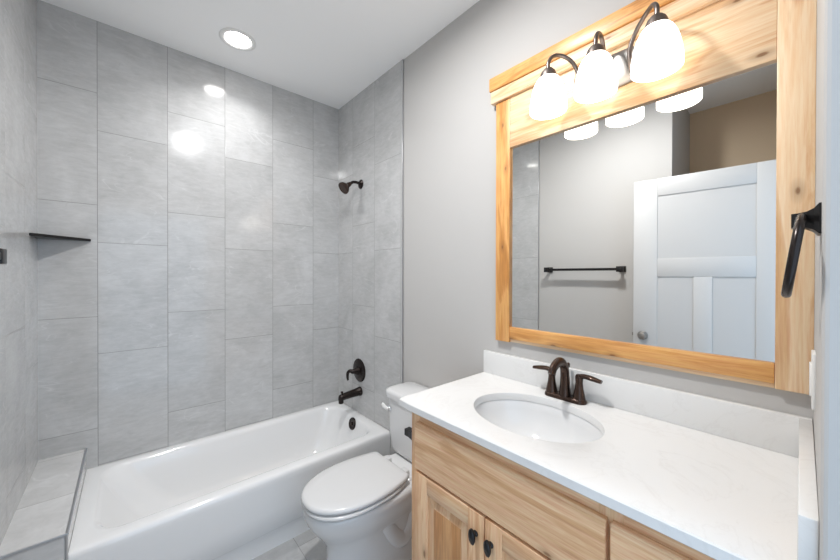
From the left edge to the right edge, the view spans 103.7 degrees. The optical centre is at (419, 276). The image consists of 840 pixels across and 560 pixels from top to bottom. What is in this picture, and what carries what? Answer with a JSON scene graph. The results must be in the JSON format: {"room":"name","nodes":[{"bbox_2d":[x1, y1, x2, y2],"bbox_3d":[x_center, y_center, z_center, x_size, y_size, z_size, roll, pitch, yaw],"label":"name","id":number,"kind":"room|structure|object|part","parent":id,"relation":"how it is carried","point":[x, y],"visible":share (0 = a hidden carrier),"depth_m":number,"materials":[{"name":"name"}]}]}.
{"room":"bathroom","nodes":[
{"label":"bathroom","id":0,"kind":"room"},
{"bbox_2d":[0,0,38,544],"bbox_3d":[-1.529,0.022,0.685,0.714,2.768,1.888,0,0,-41],"label":"wall","id":1,"kind":"structure","parent":0,"point":[19,458],"depth_m":1.34,"materials":[{"name":"grey tile"}]},
{"bbox_2d":[0,248,6,263],"bbox_3d":[-1.017,-0.057,0.691,0.080,0.048,0.644,0,0,-41],"label":"towel bar","id":2,"kind":"object","parent":1,"relation":"attached to","point":[3,252],"visible":1,"depth_m":0.93,"materials":[{"name":"black metal"}]},
{"bbox_2d":[29,233,90,240],"bbox_3d":[-1.753,-0.193,1.618,0.187,0.013,0.192,0,0,-41],"label":"corner shelf","id":3,"kind":"object","parent":1,"relation":"attached to","point":[36,235],"visible":1,"depth_m":1.61,"materials":[{"name":"black metal"}]},
{"bbox_2d":[37,0,338,469],"bbox_3d":[-1.556,0.016,1.988,2.600,2.768,0.100,0,0,-41],"label":"wall","id":4,"kind":"structure","parent":0,"point":[201,300],"depth_m":1.98,"materials":[{"name":"tile"}]},
{"bbox_2d":[41,0,478,108],"bbox_3d":[-0.682,-1.391,0.996,2.600,0.060,2.730,0,0,-41],"label":"ceiling","id":5,"kind":"structure","parent":0,"point":[327,52],"depth_m":1.83,"materials":[{"name":"white paint"}]},
{"bbox_2d":[219,28,255,50],"bbox_3d":[-1.050,-1.364,1.901,0.188,0.006,0.188,0,0,-41],"label":"recessed light","id":6,"kind":"object","parent":5,"relation":"in","point":[237,39],"visible":1,"depth_m":1.89,"materials":[{"name":"white plastic"}]},
{"bbox_2d":[252,529,411,559],"bbox_3d":[-0.642,1.437,0.957,2.600,0.060,2.870,0,0,-41],"label":"floor","id":7,"kind":"structure","parent":0,"point":[305,546],"depth_m":1.69,"materials":[{"name":"tile"}]},
{"bbox_2d":[0,448,86,559],"bbox_3d":[-1.587,1.155,1.420,0.171,0.496,0.723,0,0,-41],"label":"tiled ledge","id":8,"kind":"object","parent":7,"relation":"on","point":[41,527],"visible":0.97,"depth_m":1.31,"materials":[{"name":"tile"}]},
{"bbox_3d":[-1.351,0.941,1.150,0.167,0.009,0.009,0,0,-41],"label":"edge trim","id":9,"kind":"part","parent":8,"relation":"part of","materials":[{"name":"silver metal"}]},
{"bbox_3d":[-1.291,1.172,1.205,0.008,0.464,0.008,0,0,26],"label":"edge trim","id":10,"kind":"part","parent":8,"relation":"part of","materials":[{"name":"silver metal"}]},
{"bbox_3d":[-1.527,0.925,1.474,0.011,0.037,0.718,0,0,-41],"label":"edge trim","id":11,"kind":"part","parent":8,"relation":"part of","materials":[{"name":"grey tile"}]},
{"bbox_2d":[68,401,389,559],"bbox_3d":[-0.980,1.209,1.959,1.458,0.384,0.718,0,0,-41],"label":"bathtub","id":12,"kind":"object","parent":7,"relation":"on","point":[234,494],"visible":0.82,"depth_m":1.76,"materials":[{"name":"white ceramic"}]},
{"bbox_3d":[-0.490,1.062,2.385,0.028,0.084,0.084,0,0,-41],"label":"overflow plate","id":13,"kind":"part","parent":12,"relation":"part of","materials":[{"name":"brown metal"}]},
{"bbox_2d":[301,382,429,559],"bbox_3d":[-0.215,1.020,1.639,0.736,0.770,0.380,0,0,-41],"label":"toilet","id":14,"kind":"object","parent":7,"relation":"on","point":[360,507],"visible":0.82,"depth_m":1.52,"materials":[{"name":"white ceramic"}]},
{"bbox_3d":[-0.306,0.991,1.559,0.491,0.018,0.358,0,0,-41],"label":"seat","id":15,"kind":"part","parent":14,"relation":"part of","materials":[{"name":"white plastic"}]},
{"bbox_3d":[-0.316,0.964,1.550,0.466,0.026,0.358,0,0,-41],"label":"lid","id":16,"kind":"part","parent":14,"relation":"part of","materials":[{"name":"white plastic"}]},
{"bbox_3d":[-0.199,0.732,1.860,0.056,0.037,0.015,0,0,37],"label":"flush lever","id":17,"kind":"part","parent":14,"relation":"part of","materials":[{"name":"white plastic"}]},
{"bbox_3d":[-0.011,0.833,1.818,0.188,0.307,0.358,0,0,-41],"label":"tank","id":18,"kind":"part","parent":14,"relation":"part of","materials":[{"name":"white ceramic"}]},
{"bbox_3d":[-0.015,0.658,1.814,0.203,0.048,0.380,0,0,-41],"label":"tank lid","id":19,"kind":"part","parent":14,"relation":"part of","materials":[{"name":"white ceramic"}]},
{"bbox_2d":[412,412,714,559],"bbox_3d":[0.460,0.948,1.019,0.559,0.921,0.957,0,0,-41],"label":"vanity cabinet","id":20,"kind":"object","parent":7,"relation":"on","point":[470,501],"visible":0.88,"depth_m":0.91,"materials":[{"name":"brown wood"}]},
{"bbox_2d":[404,427,411,439],"bbox_3d":[0.024,0.608,1.319,0.185,0.050,0.074,0,0,-41],"label":"toilet paper holder","id":21,"kind":"object","parent":20,"relation":"attached to","point":[407,431],"visible":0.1,"depth_m":1.28,"materials":[{"name":"black metal"}]},
{"bbox_3d":[0.091,0.986,1.073,0.013,0.404,0.122,0,0,-41],"label":"panel","id":22,"kind":"part","parent":20,"relation":"part of","materials":[{"name":"brown wood"}]},
{"bbox_3d":[0.090,0.722,1.071,0.018,0.058,0.186,0,0,-41],"label":"door rail","id":23,"kind":"part","parent":20,"relation":"part of","materials":[{"name":"brown wood"}]},
{"bbox_3d":[0.090,0.986,1.072,0.018,0.584,0.302,0,0,-41],"label":"door","id":24,"kind":"part","parent":20,"relation":"part of","materials":[{"name":"brown wood"}]},
{"bbox_3d":[0.154,0.758,0.964,0.028,0.050,0.023,0,0,-41],"label":"knob","id":25,"kind":"part","parent":20,"relation":"part of","materials":[{"name":"black metal"}]},
{"bbox_3d":[0.190,0.759,0.923,0.028,0.050,0.023,0,0,-41],"label":"knob","id":26,"kind":"part","parent":20,"relation":"part of","materials":[{"name":"black metal"}]},
{"bbox_3d":[0.298,0.987,0.836,0.018,0.584,0.318,0,0,-41],"label":"door","id":27,"kind":"part","parent":20,"relation":"part of","materials":[{"name":"brown wood"}]},
{"bbox_3d":[0.206,0.517,0.968,0.019,0.059,0.603,0,0,-41],"label":"frame rail","id":28,"kind":"part","parent":20,"relation":"part of","materials":[{"name":"brown wood"}]},
{"bbox_3d":[0.299,0.724,0.835,0.018,0.058,0.202,0,0,-41],"label":"door rail","id":29,"kind":"part","parent":20,"relation":"part of","materials":[{"name":"brown wood"}]},
{"bbox_2d":[399,350,818,559],"bbox_3d":[0.454,0.421,1.038,0.540,0.131,1.018,0,0,-41],"label":"countertop","id":30,"kind":"structure","parent":20,"relation":"on","point":[722,479],"depth_m":0.84,"materials":[{"name":"white stone"}]},
{"bbox_2d":[475,399,602,442],"bbox_3d":[0.381,0.563,1.111,0.372,0.151,0.464,0,0,-41],"label":"sink","id":31,"kind":"object","parent":30,"relation":"in","point":[539,421],"visible":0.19,"depth_m":1.24,"materials":[{"name":"white ceramic"}]},
{"bbox_2d":[533,357,602,404],"bbox_3d":[0.514,0.377,1.214,0.153,0.163,0.258,0,0,-41],"label":"faucet","id":32,"kind":"object","parent":30,"relation":"on","point":[564,393],"visible":1,"depth_m":1.22,"materials":[{"name":"brown metal"}]},
{"bbox_3d":[0.489,0.363,1.308,0.030,0.026,0.085,0,0,-41],"label":"lever","id":33,"kind":"part","parent":32,"relation":"part of","materials":[{"name":"brown metal"}]},
{"bbox_3d":[0.512,0.400,1.282,0.045,0.092,0.045,0,0,-41],"label":"handle","id":34,"kind":"part","parent":32,"relation":"part of","materials":[{"name":"brown metal"}]},
{"bbox_3d":[0.510,0.371,1.211,0.145,0.152,0.045,0,0,-41],"label":"spout","id":35,"kind":"part","parent":32,"relation":"part of","materials":[{"name":"brown metal"}]},
{"bbox_3d":[0.547,0.450,1.243,0.052,0.017,0.156,0,0,-41],"label":"plate","id":36,"kind":"part","parent":32,"relation":"part of","materials":[{"name":"brown metal"}]},
{"bbox_3d":[0.581,0.401,1.204,0.045,0.092,0.045,0,0,-41],"label":"handle","id":37,"kind":"part","parent":32,"relation":"part of","materials":[{"name":"brown metal"}]},
{"bbox_3d":[0.604,0.364,1.178,0.030,0.026,0.085,0,0,-41],"label":"lever","id":38,"kind":"part","parent":32,"relation":"part of","materials":[{"name":"brown metal"}]},
{"bbox_3d":[0.499,0.606,0.608,0.019,0.162,0.268,0,0,-41],"label":"drawer","id":39,"kind":"part","parent":20,"relation":"part of","materials":[{"name":"brown wood"}]},
{"bbox_3d":[0.511,0.519,0.623,0.019,0.059,0.219,0,0,-41],"label":"frame rail","id":40,"kind":"part","parent":20,"relation":"part of","materials":[{"name":"brown wood"}]},
{"bbox_2d":[338,0,812,454],"bbox_3d":[0.242,0.021,1.755,0.109,2.768,2.630,0,0,-41],"label":"wall","id":41,"kind":"structure","parent":0,"point":[417,242],"depth_m":1.84,"materials":[{"name":"grey paint"}]},
{"bbox_2d":[338,386,362,403],"bbox_3d":[-0.510,0.859,2.397,0.175,0.086,0.068,0,0,-41],"label":"tub spout","id":42,"kind":"object","parent":41,"relation":"attached to","point":[357,391],"visible":1,"depth_m":2.38,"materials":[{"name":"brown metal"}]},
{"bbox_2d":[338,180,362,193],"bbox_3d":[-0.502,-0.656,2.385,0.178,0.126,0.090,0,0,-41],"label":"shower head","id":43,"kind":"object","parent":41,"relation":"attached to","point":[344,187],"visible":1,"depth_m":2.36,"materials":[{"name":"brown metal"}]},
{"bbox_2d":[346,358,365,381],"bbox_3d":[-0.489,0.697,2.430,0.098,0.172,0.172,0,0,-41],"label":"shower valve","id":44,"kind":"object","parent":41,"relation":"attached to","point":[359,371],"visible":1,"depth_m":2.42,"materials":[{"name":"brown metal"}]},
{"bbox_3d":[-0.493,0.713,2.427,0.088,0.096,0.064,0,0,-41],"label":"lever","id":45,"kind":"part","parent":44,"relation":"part of","materials":[{"name":"brown metal"}]},
{"bbox_3d":[-0.110,0.019,2.078,0.009,2.768,0.007,0,0,-41],"label":"edge trim","id":46,"kind":"part","parent":41,"relation":"part of","materials":[{"name":"silver metal"}]},
{"bbox_2d":[484,350,812,457],"bbox_3d":[0.649,0.407,1.211,0.020,0.104,1.018,0,0,-41],"label":"backsplash","id":47,"kind":"structure","parent":41,"relation":"attached to","point":[777,431],"depth_m":1.02,"materials":[{"name":"white stone"}]},
{"bbox_2d":[489,0,816,394],"bbox_3d":[0.658,-0.310,1.185,0.038,1.212,0.978,0,0,-41],"label":"wall mirror","id":48,"kind":"object","parent":41,"relation":"attached to","point":[647,223],"visible":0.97,"depth_m":1.03,"materials":[{"name":"clear glass"}]},
{"bbox_3d":[0.659,-0.886,1.183,0.038,0.061,0.976,0,0,-41],"label":"crown","id":49,"kind":"part","parent":48,"relation":"part of","materials":[{"name":"orange wood"}]},
{"bbox_2d":[530,2,683,119],"bbox_3d":[0.602,-0.712,1.103,0.191,0.220,0.457,0,0,-41],"label":"vanity light","id":50,"kind":"object","parent":48,"relation":"attached to","point":[658,52],"visible":1,"depth_m":1.04,"materials":[{"name":"white glass"}]},
{"bbox_3d":[0.468,-0.664,1.205,0.127,0.124,0.127,0,0,-41],"label":"lamp shade","id":51,"kind":"part","parent":50,"relation":"part of","materials":[{"name":"white glass"}]},
{"bbox_3d":[0.533,-0.749,1.210,0.144,0.146,0.028,0,0,-8],"label":"lamp arm","id":52,"kind":"part","parent":50,"relation":"part of","materials":[{"name":"grey metal"}]},
{"bbox_3d":[0.576,-0.663,1.083,0.127,0.124,0.127,0,0,-41],"label":"lamp shade","id":53,"kind":"part","parent":50,"relation":"part of","materials":[{"name":"white glass"}]},
{"bbox_3d":[0.616,-0.749,1.121,0.124,0.146,0.015,0,0,-44],"label":"lamp arm","id":54,"kind":"part","parent":50,"relation":"part of","materials":[{"name":"grey metal"}]},
{"bbox_3d":[0.660,-0.716,1.165,0.020,0.120,0.230,0,0,-41],"label":"plate","id":55,"kind":"part","parent":50,"relation":"part of","materials":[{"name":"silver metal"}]},
{"bbox_3d":[0.691,-0.748,1.030,0.031,0.146,0.159,0,0,7],"label":"lamp arm","id":56,"kind":"part","parent":50,"relation":"part of","materials":[{"name":"grey metal"}]},
{"bbox_3d":[0.687,-0.673,0.958,0.052,0.096,0.052,0,0,-41],"label":"bulb","id":57,"kind":"part","parent":50,"relation":"part of","materials":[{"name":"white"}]},
{"bbox_3d":[0.687,-0.662,0.958,0.127,0.124,0.127,0,0,-41],"label":"lamp shade","id":58,"kind":"part","parent":50,"relation":"part of","materials":[{"name":"white glass"}]},
{"bbox_3d":[0.675,0.254,1.181,0.020,0.054,0.810,0,0,-41],"label":"rail","id":59,"kind":"part","parent":48,"relation":"part of","materials":[{"name":"orange wood"}]},
{"bbox_3d":[0.677,-0.687,1.177,0.020,0.224,0.810,0,0,-41],"label":"rail","id":60,"kind":"part","parent":48,"relation":"part of","materials":[{"name":"brown wood"}]},
{"bbox_2d":[511,61,776,363],"bbox_3d":[0.680,-0.174,1.182,0.004,0.814,0.822,0,0,-41],"label":"mirror glass","id":61,"kind":"object","parent":48,"relation":"on","point":[648,223],"depth_m":1.07,"materials":[{"name":"clear"}]},
{"bbox_2d":[813,0,839,559],"bbox_3d":[0.155,0.029,0.012,2.348,2.768,0.133,0,0,-41],"label":"wall","id":62,"kind":"structure","parent":0,"point":[826,416],"depth_m":0.47,"materials":[{"name":"grey paint"}]},
{"bbox_2d":[781,202,821,297],"bbox_3d":[0.605,-0.038,0.524,0.136,0.146,0.041,0,0,-41],"label":"towel ring","id":63,"kind":"object","parent":62,"relation":"attached to","point":[811,220],"visible":1,"depth_m":0.49,"materials":[{"name":"black metal"}]},
{"bbox_3d":[0.608,-0.088,0.520,0.050,0.046,0.031,0,0,-41],"label":"post","id":64,"kind":"part","parent":63,"relation":"part of","materials":[{"name":"black metal"}]},
{"bbox_2d":[809,350,815,409],"bbox_3d":[0.843,0.219,0.708,0.071,0.116,0.010,0,0,-41],"label":"switch plate","id":65,"kind":"object","parent":62,"relation":"attached to","point":[812,365],"visible":0.95,"depth_m":0.69,"materials":[{"name":"white plastic"}]}
]}

